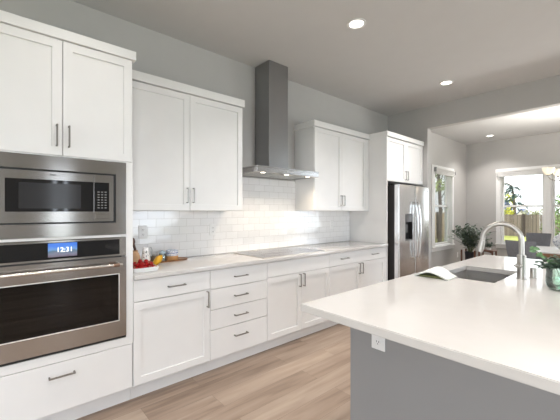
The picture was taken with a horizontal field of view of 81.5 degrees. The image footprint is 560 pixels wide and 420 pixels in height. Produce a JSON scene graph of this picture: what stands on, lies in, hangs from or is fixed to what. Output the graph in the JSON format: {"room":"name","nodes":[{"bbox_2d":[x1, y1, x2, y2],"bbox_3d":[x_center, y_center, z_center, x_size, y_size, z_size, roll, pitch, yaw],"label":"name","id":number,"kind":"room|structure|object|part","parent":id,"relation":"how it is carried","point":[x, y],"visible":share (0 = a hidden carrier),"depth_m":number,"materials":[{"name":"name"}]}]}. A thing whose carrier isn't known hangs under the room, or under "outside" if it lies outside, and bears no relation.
{"room":"kitchen","nodes":[
{"label":"kitchen","id":0,"kind":"room"},
{"bbox_2d":[75,324,349,419],"bbox_3d":[2.580,1.400,1.611,12.400,0.060,7.700,0,0,-41],"label":"floor","id":1,"kind":"structure","parent":0,"point":[307,377],"depth_m":2.48,"materials":[{"name":"brown wood"}]},
{"bbox_2d":[0,10,135,419],"bbox_3d":[-1.547,0.120,2.259,0.855,2.500,0.662,0,0,-41],"label":"tall cabinet","id":2,"kind":"object","parent":1,"relation":"on","point":[64,93],"visible":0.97,"depth_m":2.05,"materials":[{"name":"white paint"}]},
{"bbox_3d":[-1.521,-0.705,1.899,0.415,0.719,0.020,0,0,-41],"label":"door","id":3,"kind":"part","parent":2,"relation":"part of","materials":[{"name":"white paint"}]},
{"bbox_3d":[-1.370,-0.466,1.996,0.009,0.135,0.035,0,0,-41],"label":"handle","id":4,"kind":"part","parent":2,"relation":"part of","materials":[{"name":"silver metal"}]},
{"bbox_3d":[-1.350,1.020,2.015,0.140,0.009,0.035,0,0,-41],"label":"handle","id":5,"kind":"part","parent":2,"relation":"part of","materials":[{"name":"silver metal"}]},
{"bbox_2d":[0,237,125,366],"bbox_3d":[-1.515,0.530,2.209,0.742,0.698,0.622,0,0,-41],"label":"wall oven","id":6,"kind":"object","parent":2,"relation":"in","point":[57,296],"visible":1,"depth_m":2.01,"materials":[{"name":"metal"}]},
{"bbox_3d":[-1.335,0.363,1.970,0.594,0.023,0.023,0,0,-41],"label":"handle","id":7,"kind":"part","parent":6,"relation":"part of","materials":[{"name":"silver metal"}]},
{"bbox_3d":[-1.355,0.592,2.026,0.656,0.326,0.005,0,0,-41],"label":"pane","id":8,"kind":"part","parent":6,"relation":"part of","materials":[{"name":"black glass"}]},
{"bbox_3d":[-1.352,0.592,2.021,0.658,0.328,0.004,0,0,-41],"label":"pane trim","id":9,"kind":"part","parent":6,"relation":"part of","materials":[{"name":"silver metal"}]},
{"bbox_3d":[-1.361,0.245,2.017,0.678,0.102,0.005,0,0,-41],"label":"panel glass","id":10,"kind":"part","parent":6,"relation":"part of","materials":[{"name":"black glass"}]},
{"bbox_3d":[-1.365,0.246,2.039,0.742,0.128,0.036,0,0,-41],"label":"control panel","id":11,"kind":"part","parent":6,"relation":"part of","materials":[{"name":"silver metal"}]},
{"bbox_2d":[0,151,125,238],"bbox_3d":[-1.514,-0.087,2.208,0.742,0.496,0.486,0,0,-41],"label":"microwave","id":12,"kind":"object","parent":2,"relation":"in","point":[40,197],"visible":1,"depth_m":2.01,"materials":[{"name":"silver metal"}]},
{"bbox_3d":[-1.409,-0.086,1.991,0.473,0.311,0.014,0,0,-41],"label":"door","id":13,"kind":"part","parent":12,"relation":"part of","materials":[{"name":"silver metal"}]},
{"bbox_3d":[-1.191,-0.093,2.174,0.088,0.194,0.002,0,0,-41],"label":"keypad glass","id":14,"kind":"part","parent":12,"relation":"part of","materials":[{"name":"black glass"}]},
{"bbox_3d":[-1.186,-0.086,2.188,0.118,0.311,0.014,0,0,-41],"label":"control panel","id":15,"kind":"part","parent":12,"relation":"part of","materials":[{"name":"silver metal"}]},
{"bbox_3d":[-1.365,1.095,2.036,0.830,0.306,0.020,0,0,-41],"label":"drawer","id":16,"kind":"part","parent":2,"relation":"part of","materials":[{"name":"white paint"}]},
{"bbox_3d":[-1.365,0.298,2.039,0.837,1.280,0.019,0,0,-41],"label":"frame","id":17,"kind":"part","parent":2,"relation":"part of","materials":[{"name":"white paint"}]},
{"bbox_3d":[-1.554,-1.099,2.266,0.855,0.062,0.642,0,0,-41],"label":"crown","id":18,"kind":"part","parent":2,"relation":"part of","materials":[{"name":"white paint"}]},
{"bbox_3d":[-1.322,-0.466,2.039,0.009,0.135,0.035,0,0,-41],"label":"handle","id":19,"kind":"part","parent":2,"relation":"part of","materials":[{"name":"silver metal"}]},
{"bbox_3d":[-1.208,-0.705,2.175,0.411,0.719,0.020,0,0,-41],"label":"door","id":20,"kind":"part","parent":2,"relation":"part of","materials":[{"name":"white paint"}]},
{"bbox_2d":[130,270,209,398],"bbox_3d":[-1.009,0.929,2.734,0.612,0.880,0.662,0,0,-41],"label":"base cabinet","id":21,"kind":"object","parent":1,"relation":"on","point":[171,343],"visible":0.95,"depth_m":2.50,"materials":[{"name":"white paint"}]},
{"bbox_3d":[-0.819,0.574,2.519,0.608,0.153,0.020,0,0,-41],"label":"drawer","id":22,"kind":"part","parent":21,"relation":"part of","materials":[{"name":"white paint"}]},
{"bbox_2d":[133,241,387,279],"bbox_3d":[0.025,0.472,3.642,3.365,0.033,0.646,0,0,-41],"label":"countertop","id":23,"kind":"structure","parent":21,"relation":"on","point":[192,264],"depth_m":3.05,"materials":[{"name":"stone"}]},
{"bbox_2d":[133,250,139,261],"bbox_3d":[-1.190,0.389,2.665,0.086,0.132,0.086,0,0,-41],"label":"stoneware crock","id":24,"kind":"object","parent":23,"relation":"on","point":[136,256],"visible":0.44,"depth_m":2.64,"materials":[{"name":"beige ceramic"}]},
{"bbox_2d":[133,264,158,272],"bbox_3d":[-1.050,0.438,2.486,0.193,0.034,0.193,0,0,-41],"label":"serving dish","id":25,"kind":"object","parent":23,"relation":"on","point":[149,269],"visible":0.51,"depth_m":2.41,"materials":[{"name":"white ceramic"}]},
{"bbox_2d":[141,247,152,260],"bbox_3d":[-1.128,0.379,2.739,0.072,0.152,0.087,0,0,8],"label":"pitcher","id":26,"kind":"object","parent":23,"relation":"on","point":[145,253],"visible":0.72,"depth_m":2.71,"materials":[{"name":"ceramic"}]},
{"bbox_2d":[153,255,162,264],"bbox_3d":[-1.026,0.412,2.731,0.072,0.086,0.064,0,0,-41],"label":"lemon","id":27,"kind":"object","parent":23,"relation":"on","point":[158,259],"visible":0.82,"depth_m":2.71,"materials":[{"name":"yellow food"}]},
{"bbox_2d":[150,257,187,262],"bbox_3d":[-1.038,0.449,2.966,0.399,0.013,0.169,0,0,-41],"label":"wooden tray","id":28,"kind":"object","parent":23,"relation":"on","point":[179,258],"visible":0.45,"depth_m":2.97,"materials":[{"name":"brown wood"}]},
{"bbox_2d":[151,254,157,260],"bbox_3d":[-1.126,0.416,2.914,0.062,0.064,0.062,0,0,-41],"label":"spice jar","id":29,"kind":"object","parent":28,"relation":"on","point":[153,256],"visible":0.67,"depth_m":2.89,"materials":[{"name":"glass"}]},
{"bbox_2d":[159,250,165,260],"bbox_3d":[-1.062,0.401,2.932,0.066,0.094,0.066,0,0,-41],"label":"glass jar","id":30,"kind":"object","parent":28,"relation":"on","point":[161,251],"visible":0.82,"depth_m":2.92,"materials":[{"name":"clear glass"}]},
{"bbox_2d":[166,249,177,260],"bbox_3d":[-0.994,0.404,2.991,0.110,0.090,0.110,0,0,-41],"label":"canister","id":31,"kind":"object","parent":28,"relation":"on","point":[171,254],"visible":0.94,"depth_m":2.95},
{"bbox_2d":[166,249,177,255],"bbox_3d":[-0.994,0.383,2.991,0.108,0.050,0.108,0,0,-41],"label":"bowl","id":32,"kind":"object","parent":31,"relation":"on","point":[171,252],"depth_m":2.95,"materials":[{"name":"white ceramic"}]},
{"bbox_2d":[234,247,326,258],"bbox_3d":[0.015,0.451,3.593,0.914,0.007,0.524,0,0,-41],"label":"cooktop","id":33,"kind":"object","parent":23,"relation":"in","point":[287,251],"visible":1,"depth_m":3.51,"materials":[{"name":"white glass"}]},
{"bbox_2d":[206,263,266,371],"bbox_3d":[-0.549,0.929,3.140,0.613,0.880,0.662,0,0,-41],"label":"base cabinet","id":34,"kind":"object","parent":1,"relation":"on","point":[238,295],"visible":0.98,"depth_m":2.90,"materials":[{"name":"white paint"}]},
{"bbox_3d":[-0.359,0.577,2.925,0.610,0.159,0.020,0,0,-41],"label":"drawer","id":35,"kind":"part","parent":34,"relation":"part of","materials":[{"name":"white paint"}]},
{"bbox_3d":[-0.359,1.127,2.925,0.610,0.244,0.020,0,0,-41],"label":"drawer","id":36,"kind":"part","parent":34,"relation":"part of","materials":[{"name":"white paint"}]},
{"bbox_3d":[-0.359,0.918,2.925,0.610,0.165,0.020,0,0,-41],"label":"drawer","id":37,"kind":"part","parent":34,"relation":"part of","materials":[{"name":"white paint"}]},
{"bbox_3d":[-0.359,0.746,2.925,0.610,0.169,0.020,0,0,-41],"label":"drawer","id":38,"kind":"part","parent":34,"relation":"part of","materials":[{"name":"white paint"}]},
{"bbox_2d":[263,254,328,350],"bbox_3d":[0.026,0.929,3.648,0.920,0.880,0.662,0,0,-41],"label":"base cabinet","id":39,"kind":"object","parent":1,"relation":"on","point":[291,283],"visible":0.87,"depth_m":3.37,"materials":[{"name":"white paint"}]},
{"bbox_3d":[0.044,0.949,3.281,0.460,0.602,0.020,0,0,-41],"label":"door","id":40,"kind":"part","parent":39,"relation":"part of","materials":[{"name":"white paint"}]},
{"bbox_3d":[0.389,0.949,3.586,0.454,0.602,0.020,0,0,-41],"label":"door","id":41,"kind":"part","parent":39,"relation":"part of","materials":[{"name":"white paint"}]},
{"bbox_2d":[325,247,385,327],"bbox_3d":[0.827,0.929,4.356,1.216,0.880,0.662,0,0,-41],"label":"base cabinet","id":42,"kind":"object","parent":1,"relation":"on","point":[350,270],"visible":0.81,"depth_m":4.07,"materials":[{"name":"white paint"}]},
{"bbox_3d":[0.786,0.949,3.936,0.597,0.602,0.020,0,0,-41],"label":"door","id":43,"kind":"part","parent":42,"relation":"part of","materials":[{"name":"white paint"}]},
{"bbox_3d":[1.017,0.570,4.140,1.213,0.145,0.020,0,0,-41],"label":"drawer","id":44,"kind":"part","parent":42,"relation":"part of","materials":[{"name":"white paint"}]},
{"bbox_3d":[1.231,0.949,4.329,0.584,0.602,0.020,0,0,-41],"label":"door","id":45,"kind":"part","parent":42,"relation":"part of","materials":[{"name":"white paint"}]},
{"bbox_2d":[350,131,423,280],"bbox_3d":[1.705,0.125,5.131,1.122,2.490,0.662,0,0,-41],"label":"tall cabinet","id":46,"kind":"object","parent":1,"relation":"on","point":[393,157],"visible":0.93,"depth_m":4.71,"materials":[{"name":"white paint"}]},
{"bbox_3d":[1.285,0.159,4.776,0.020,2.420,0.638,0,0,-41],"label":"panel","id":47,"kind":"part","parent":46,"relation":"part of","materials":[{"name":"white paint"}]},
{"bbox_3d":[1.700,-1.086,5.137,1.122,0.068,0.646,0,0,-41],"label":"crown","id":48,"kind":"part","parent":46,"relation":"part of","materials":[{"name":"white paint"}]},
{"bbox_3d":[1.696,-0.735,4.740,0.530,0.617,0.020,0,0,-41],"label":"door","id":49,"kind":"part","parent":46,"relation":"part of","materials":[{"name":"white paint"}]},
{"bbox_3d":[2.094,-0.735,5.091,0.527,0.617,0.020,0,0,-41],"label":"door","id":50,"kind":"part","parent":46,"relation":"part of","materials":[{"name":"white paint"}]},
{"bbox_2d":[388,183,428,279],"bbox_3d":[1.788,0.485,5.054,0.928,1.746,0.792,0,0,-41],"label":"refrigerator","id":51,"kind":"object","parent":1,"relation":"on","point":[408,205],"visible":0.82,"depth_m":4.68,"materials":[{"name":"grey metal"}]},
{"bbox_3d":[1.807,0.457,4.690,0.474,1.657,0.068,0,0,-41],"label":"freezer door","id":52,"kind":"part","parent":51,"relation":"part of","materials":[{"name":"silver metal"}]},
{"bbox_3d":[1.846,0.100,4.713,0.215,0.117,0.058,0,0,-41],"label":"dispenser panel","id":53,"kind":"part","parent":51,"relation":"part of","materials":[{"name":"silver metal"}]},
{"bbox_3d":[1.999,0.275,4.769,0.025,0.848,0.085,0,0,-41],"label":"handle","id":54,"kind":"part","parent":51,"relation":"part of","materials":[{"name":"silver metal"}]},
{"bbox_3d":[2.067,0.275,4.828,0.025,0.848,0.085,0,0,-41],"label":"handle","id":55,"kind":"part","parent":51,"relation":"part of","materials":[{"name":"silver metal"}]},
{"bbox_3d":[2.158,0.457,5.000,0.446,1.657,0.068,0,0,-41],"label":"fridge door","id":56,"kind":"part","parent":51,"relation":"part of","materials":[{"name":"silver metal"}]},
{"bbox_2d":[350,327,559,419],"bbox_3d":[1.603,0.931,2.150,2.390,0.876,1.041,0,0,-41],"label":"kitchen island","id":57,"kind":"object","parent":1,"relation":"on","point":[401,382],"visible":0.27,"depth_m":1.42,"materials":[{"name":"grey paint"}]},
{"bbox_2d":[372,334,384,351],"bbox_3d":[0.484,0.625,1.605,0.009,0.120,0.074,0,0,-41],"label":"wall outlet","id":58,"kind":"object","parent":57,"relation":"attached to","point":[378,342],"visible":0.6,"depth_m":1.60,"materials":[{"name":"white plastic"}]},
{"bbox_2d":[375,339,380,345],"bbox_3d":[0.482,0.646,1.603,0.004,0.033,0.033,0,0,-41],"label":"socket","id":59,"kind":"object","parent":58,"relation":"attached to","point":[377,341],"depth_m":1.60,"materials":[{"name":"white plastic"}]},
{"bbox_2d":[301,255,559,394],"bbox_3d":[1.496,0.473,2.068,2.720,0.036,1.140,0,0,-41],"label":"island countertop","id":60,"kind":"structure","parent":57,"relation":"on","point":[509,327],"depth_m":1.42,"materials":[{"name":"stone"}]},
{"bbox_2d":[414,266,456,280],"bbox_3d":[1.074,0.424,2.246,0.154,0.062,0.225,0,0,-41],"label":"open book","id":61,"kind":"object","parent":60,"relation":"on","point":[438,272],"visible":1,"depth_m":2.21,"materials":[{"name":"white paper"}]},
{"bbox_2d":[453,270,510,282],"bbox_3d":[1.455,0.602,2.386,0.642,0.216,0.412,0,0,-41],"label":"sink","id":62,"kind":"object","parent":60,"relation":"in","point":[466,274],"visible":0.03,"depth_m":2.63,"materials":[{"name":"silver metal"}]},
{"bbox_2d":[476,221,526,279],"bbox_3d":[1.530,0.263,2.254,0.103,0.383,0.290,0,0,-41],"label":"faucet","id":63,"kind":"object","parent":60,"relation":"on","point":[521,257],"visible":1,"depth_m":2.18,"materials":[{"name":"silver metal"}]},
{"bbox_3d":[1.534,0.186,2.252,0.256,0.228,0.033,0,0,39],"label":"spout","id":64,"kind":"part","parent":63,"relation":"part of","materials":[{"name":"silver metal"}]},
{"bbox_3d":[1.588,0.365,2.165,0.075,0.032,0.032,0,0,-27],"label":"lever","id":65,"kind":"part","parent":63,"relation":"part of","materials":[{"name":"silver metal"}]},
{"bbox_2d":[529,246,559,290],"bbox_3d":[1.639,0.336,1.889,0.284,0.237,0.226,0,0,28],"label":"potted plant","id":66,"kind":"object","parent":60,"relation":"on","point":[551,264],"visible":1,"depth_m":1.91,"materials":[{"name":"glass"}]},
{"bbox_2d":[461,248,475,260],"bbox_3d":[4.148,1.105,7.086,0.292,0.530,0.292,0,0,-41],"label":"plant stand","id":67,"kind":"object","parent":1,"relation":"on","point":[465,248],"visible":0.18,"depth_m":7.08,"materials":[{"name":"brown wood"}]},
{"bbox_2d":[449,223,492,259],"bbox_3d":[4.172,0.698,7.101,0.757,0.865,1.042,0,0,-41],"label":"potted plant","id":68,"kind":"object","parent":67,"relation":"on","point":[468,239],"visible":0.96,"depth_m":7.06,"materials":[{"name":"green plant"}]},
{"bbox_3d":[4.148,1.010,7.086,0.220,0.240,0.220,0,0,-41],"label":"pot","id":69,"kind":"part","parent":68,"relation":"part of","materials":[{"name":"black ceramic"}]},
{"bbox_3d":[4.125,0.609,7.107,0.875,0.605,0.644,0,0,38],"label":"stem","id":70,"kind":"part","parent":68,"relation":"part of","materials":[{"name":"green plant"}]},
{"bbox_2d":[478,249,497,255],"bbox_3d":[4.402,1.096,6.889,0.290,0.548,0.290,0,0,-41],"label":"stand","id":71,"kind":"object","parent":1,"relation":"on","point":[491,251],"visible":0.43,"depth_m":6.82,"materials":[{"name":"brown wood"}]},
{"bbox_2d":[485,241,494,249],"bbox_3d":[4.388,0.727,6.858,0.229,0.189,0.213,0,0,5],"label":"plant","id":72,"kind":"object","parent":71,"relation":"on","point":[487,243],"visible":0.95,"depth_m":6.84,"materials":[{"name":"green plant"}]},
{"bbox_2d":[505,240,535,258],"bbox_3d":[3.565,0.893,4.670,0.595,0.956,0.460,0,0,-31],"label":"dining chair","id":73,"kind":"object","parent":1,"relation":"on","point":[512,247],"visible":0.18,"depth_m":4.55,"materials":[{"name":"grey fabric"}]},
{"bbox_2d":[526,233,550,259],"bbox_3d":[4.659,0.893,5.929,0.595,0.956,0.460,0,0,-41],"label":"dining chair","id":74,"kind":"object","parent":1,"relation":"on","point":[541,239],"visible":0.2,"depth_m":6.09,"materials":[{"name":"grey fabric"}]},
{"bbox_2d":[536,246,559,257],"bbox_3d":[4.592,0.987,4.756,1.020,0.764,1.850,0,0,-41],"label":"dining table","id":75,"kind":"object","parent":1,"relation":"on","point":[547,251],"visible":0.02,"depth_m":4.86,"materials":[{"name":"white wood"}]},
{"bbox_2d":[553,232,559,248],"bbox_3d":[4.473,0.473,5.132,0.260,0.262,0.260,0,0,-41],"label":"ceramic vase","id":76,"kind":"object","parent":75,"relation":"on","point":[556,240],"visible":1,"depth_m":5.13,"materials":[{"name":"white ceramic"}]},
{"bbox_2d":[0,0,465,267],"bbox_3d":[0.177,-0.155,4.332,12.400,3.050,0.160,0,0,-41],"label":"wall","id":77,"kind":"structure","parent":0,"point":[157,54],"depth_m":3.58,"materials":[{"name":"grey paint"}]},
{"bbox_2d":[132,70,244,210],"bbox_3d":[-0.899,-0.558,3.018,1.152,1.112,0.382,0,0,-41],"label":"upper cabinet","id":78,"kind":"object","parent":77,"relation":"attached to","point":[187,139],"visible":0.84,"depth_m":2.86,"materials":[{"name":"white paint"}]},
{"bbox_3d":[-1.021,-0.518,2.714,0.564,1.030,0.020,0,0,-41],"label":"door","id":79,"kind":"part","parent":78,"relation":"part of","materials":[{"name":"white paint"}]},
{"bbox_3d":[-0.898,-1.078,3.032,1.132,0.072,0.362,0,0,-41],"label":"crown","id":80,"kind":"part","parent":78,"relation":"part of","materials":[{"name":"white paint"}]},
{"bbox_3d":[-0.595,-0.518,3.090,0.565,1.030,0.020,0,0,-41],"label":"door","id":81,"kind":"part","parent":78,"relation":"part of","materials":[{"name":"white paint"}]},
{"bbox_2d":[133,177,349,259],"bbox_3d":[-0.193,0.052,3.890,3.365,0.874,0.012,0,0,-41],"label":"backsplash","id":82,"kind":"structure","parent":77,"relation":"attached to","point":[268,218],"depth_m":3.74,"materials":[{"name":"white tile"}]},
{"bbox_2d":[139,225,146,238],"bbox_3d":[-1.243,0.192,2.948,0.074,0.120,0.009,0,0,-41],"label":"wall outlet","id":83,"kind":"object","parent":82,"relation":"attached to","point":[142,229],"visible":1,"depth_m":2.95,"materials":[{"name":"white plastic"}]},
{"bbox_2d":[210,224,215,234],"bbox_3d":[-0.707,0.196,3.421,0.074,0.120,0.009,0,0,-41],"label":"wall outlet","id":84,"kind":"object","parent":82,"relation":"attached to","point":[212,226],"visible":1,"depth_m":3.42,"materials":[{"name":"white plastic"}]},
{"bbox_2d":[242,60,318,179],"bbox_3d":[-0.044,-1.036,3.685,0.902,1.285,0.489,0,0,-41],"label":"range hood","id":85,"kind":"object","parent":77,"relation":"attached to","point":[271,77],"visible":0.98,"depth_m":3.69,"materials":[{"name":"silver metal"}]},
{"bbox_3d":[-0.045,-0.405,3.686,0.878,0.010,0.462,0,0,-41],"label":"underside panel","id":86,"kind":"part","parent":85,"relation":"part of","materials":[{"name":"silver metal"}]},
{"bbox_2d":[294,120,368,210],"bbox_3d":[0.749,-0.558,4.473,1.180,1.112,0.382,0,0,-41],"label":"upper cabinet","id":87,"kind":"object","parent":77,"relation":"attached to","point":[340,155],"visible":1,"depth_m":4.22,"materials":[{"name":"white paint"}]},
{"bbox_3d":[0.618,-0.518,4.162,0.534,1.030,0.020,0,0,-41],"label":"door","id":88,"kind":"part","parent":87,"relation":"part of","materials":[{"name":"white paint"}]},
{"bbox_3d":[0.742,-1.078,4.480,1.180,0.072,0.362,0,0,-41],"label":"crown","id":89,"kind":"part","parent":87,"relation":"part of","materials":[{"name":"white paint"}]},
{"bbox_3d":[1.027,-0.518,4.522,0.550,1.030,0.020,0,0,-41],"label":"door","id":90,"kind":"part","parent":87,"relation":"part of","materials":[{"name":"white paint"}]},
{"bbox_2d":[431,164,454,251],"bbox_3d":[3.614,-0.058,7.331,1.193,1.865,0.195,0,0,-41],"label":"window","id":91,"kind":"structure","parent":77,"relation":"in","point":[442,186],"depth_m":7.47,"materials":[{"name":"white paint"}]},
{"bbox_3d":[3.600,-0.487,7.397,0.834,0.717,0.005,0,0,-41],"label":"pane","id":92,"kind":"part","parent":91,"relation":"part of","materials":[{"name":"clear glass"}]},
{"bbox_3d":[3.623,0.309,7.371,0.834,0.813,0.005,0,0,-41],"label":"pane","id":93,"kind":"part","parent":91,"relation":"part of","materials":[{"name":"clear glass"}]},
{"bbox_3d":[3.623,0.309,7.371,0.898,0.889,0.034,0,0,-41],"label":"sash","id":94,"kind":"part","parent":91,"relation":"part of","materials":[{"name":"white paint"}]},
{"bbox_3d":[3.664,0.823,7.274,1.193,0.105,0.044,0,0,-41],"label":"sill","id":95,"kind":"part","parent":91,"relation":"part of","materials":[{"name":"white paint"}]},
{"bbox_2d":[434,167,455,176],"bbox_3d":[3.706,-0.868,7.277,1.064,0.139,0.050,0,0,-41],"label":"window blind","id":96,"kind":"object","parent":91,"relation":"attached to","point":[440,171],"visible":1,"depth_m":7.21,"materials":[{"name":"white fabric"}]},
{"bbox_3d":[3.706,-0.917,7.277,1.020,0.035,0.045,0,0,-41],"label":"head rail","id":97,"kind":"part","parent":96,"relation":"part of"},
{"bbox_2d":[71,0,559,144],"bbox_3d":[2.580,-1.730,1.611,12.400,0.100,7.700,0,0,-41],"label":"ceiling","id":98,"kind":"structure","parent":0,"point":[396,63],"depth_m":3.20,"materials":[{"name":"paint"}]},
{"bbox_2d":[347,18,365,28],"bbox_3d":[0.685,-1.676,2.912,0.170,0.008,0.170,0,0,-41],"label":"recessed light","id":99,"kind":"object","parent":98,"relation":"in","point":[356,23],"visible":1,"depth_m":2.90,"materials":[{"name":"white paint"}]},
{"bbox_2d":[349,20,363,27],"bbox_3d":[0.685,-1.677,2.912,0.122,0.004,0.122,0,0,4],"label":"diffuser","id":100,"kind":"object","parent":99,"relation":"attached to","point":[352,23],"depth_m":2.91,"materials":[{"name":"white"}]},
{"bbox_2d":[439,80,453,84],"bbox_3d":[2.176,-1.676,4.249,0.170,0.008,0.170,0,0,-41],"label":"recessed light","id":101,"kind":"object","parent":98,"relation":"in","point":[446,82],"visible":1,"depth_m":4.24,"materials":[{"name":"white paint"}]},
{"bbox_2d":[542,167,559,180],"bbox_3d":[4.544,-1.054,5.025,0.743,1.249,0.749,0,0,-41],"label":"chandelier","id":102,"kind":"object","parent":98,"relation":"hanging from","point":[547,170],"visible":1,"depth_m":5.16,"materials":[{"name":"white glass"}]},
{"bbox_3d":[4.266,-0.631,5.169,0.164,0.111,0.164,0,0,-41],"label":"lamp shade","id":103,"kind":"part","parent":102,"relation":"part of","materials":[{"name":"clear glass"}]},
{"bbox_3d":[4.580,-0.631,5.354,0.164,0.111,0.164,0,0,-41],"label":"lamp shade","id":104,"kind":"part","parent":102,"relation":"part of","materials":[{"name":"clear glass"}]},
{"bbox_2d":[388,75,559,268],"bbox_3d":[4.340,-0.155,3.099,0.130,3.050,7.200,0,0,-41],"label":"wall","id":105,"kind":"structure","parent":0,"point":[417,124],"depth_m":4.80,"materials":[{"name":"grey paint"}]},
{"bbox_2d":[466,132,559,260],"bbox_3d":[7.170,-0.155,5.598,0.160,3.050,7.200,0,0,-41],"label":"wall","id":106,"kind":"structure","parent":0,"point":[482,159],"depth_m":7.81,"materials":[{"name":"grey paint"}]},
{"bbox_2d":[495,165,547,247],"bbox_3d":[5.513,-0.058,7.433,0.195,1.865,0.972,0,0,-41],"label":"window","id":107,"kind":"structure","parent":106,"relation":"in","point":[544,206],"depth_m":7.65,"materials":[{"name":"white paint"}]},
{"bbox_3d":[5.456,0.823,7.383,0.044,0.105,0.972,0,0,-41],"label":"sill","id":108,"kind":"part","parent":107,"relation":"part of","materials":[{"name":"white paint"}]},
{"bbox_2d":[496,168,543,176],"bbox_3d":[5.440,-0.868,7.362,0.050,0.139,0.921,0,0,-41],"label":"window blind","id":109,"kind":"object","parent":107,"relation":"attached to","point":[537,171],"visible":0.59,"depth_m":7.35,"materials":[{"name":"white fabric"}]},
{"bbox_3d":[5.441,-0.917,7.362,0.045,0.035,0.877,0,0,-41],"label":"head rail","id":110,"kind":"part","parent":109,"relation":"part of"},
{"bbox_3d":[5.441,-0.807,7.362,0.044,0.019,0.871,0,0,-41],"label":"rail","id":111,"kind":"part","parent":109,"relation":"part of","materials":[{"name":"white"}]},
{"bbox_3d":[5.546,0.309,7.433,0.034,0.889,0.788,0,0,-41],"label":"sash","id":112,"kind":"part","parent":107,"relation":"part of","materials":[{"name":"white paint"}]},
{"bbox_3d":[5.572,-0.487,7.456,0.034,0.793,0.788,0,0,-41],"label":"sash","id":113,"kind":"part","parent":107,"relation":"part of","materials":[{"name":"clear glass"}]},
{"bbox_2d":[548,164,559,246],"bbox_3d":[6.157,-0.058,6.703,0.195,1.865,0.972,0,0,-41],"label":"window","id":114,"kind":"structure","parent":106,"relation":"in","point":[551,183],"depth_m":7.00,"materials":[{"name":"white paint"}]},
{"bbox_3d":[6.188,-0.487,6.759,0.034,0.793,0.788,0,0,-41],"label":"sash","id":115,"kind":"part","parent":114,"relation":"part of","materials":[{"name":"white paint"}]},
{"bbox_3d":[6.161,0.309,6.736,0.034,0.889,0.788,0,0,-41],"label":"sash","id":116,"kind":"part","parent":114,"relation":"part of","materials":[{"name":"white paint"}]},
{"bbox_2d":[529,268,537,278],"bbox_3d":[1.724,0.421,2.210,0.048,0.067,0.048,0,0,-41],"label":"soap dispenser","id":117,"kind":"object","parent":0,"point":[533,271],"visible":1,"depth_m":2.19,"materials":[{"name":"silver metal"}]},
{"label":"outside","id":118,"kind":"structure","parent":0,"visible":0},
{"bbox_2d":[504,236,525,240],"bbox_3d":[24.215,1.870,25.455,110.000,0.100,120.000,0,0,-41],"label":"lawn","id":119,"kind":"structure","parent":118,"point":[514,238],"depth_m":21.51,"materials":[{"name":"green plant"}]},
{"bbox_2d":[504,207,513,214],"bbox_3d":[17.803,0.721,25.453,1.018,2.210,0.995,0,0,-41],"label":"shrub","id":120,"kind":"object","parent":119,"relation":"on","point":[508,211],"visible":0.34,"depth_m":25.27,"materials":[{"name":"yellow plant"}]},
{"bbox_2d":[504,182,527,214],"bbox_3d":[21.531,-0.423,30.025,2.921,4.509,2.626,0,0,-41],"label":"conifer","id":121,"kind":"object","parent":119,"relation":"on","point":[511,188],"visible":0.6,"depth_m":29.90,"materials":[{"name":"green plant"}]},
{"bbox_2d":[516,208,529,214],"bbox_3d":[19.929,0.805,26.606,1.600,2.030,0.800,0,0,-41],"label":"garden shed","id":122,"kind":"object","parent":119,"relation":"on","point":[521,209],"visible":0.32,"depth_m":26.23,"materials":[{"name":"white"}]},
{"bbox_2d":[504,214,559,236],"bbox_3d":[20.944,1.015,18.501,0.130,1.610,17.894,0,0,-41],"label":"fence","id":123,"kind":"object","parent":119,"relation":"on","point":[525,223],"visible":0.39,"depth_m":22.75,"materials":[{"name":"brown wood"}]},
{"bbox_3d":[17.116,1.015,22.820,0.109,1.610,0.120,0,0,-41],"label":"post","id":124,"kind":"part","parent":123,"relation":"part of","materials":[{"name":"wood"}]},
{"bbox_2d":[521,208,555,214],"bbox_3d":[19.552,0.778,24.708,1.212,2.096,2.130,0,0,-41],"label":"shrub","id":125,"kind":"object","parent":119,"relation":"on","point":[539,212],"visible":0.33,"depth_m":24.73,"materials":[{"name":"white plant"}]},
{"bbox_2d":[539,215,559,235],"bbox_3d":[13.190,1.033,15.286,1.303,1.835,1.590,0,0,-41],"label":"shrub","id":126,"kind":"object","parent":119,"relation":"on","point":[556,221],"visible":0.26,"depth_m":15.41,"materials":[{"name":"green plant"}]},
{"bbox_2d":[555,194,559,214],"bbox_3d":[22.372,0.229,25.992,1.146,3.191,1.529,0,0,-41],"label":"conifer","id":127,"kind":"object","parent":119,"relation":"on","point":[557,211],"visible":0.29,"depth_m":26.01,"materials":[{"name":"green plant"}]}
]}

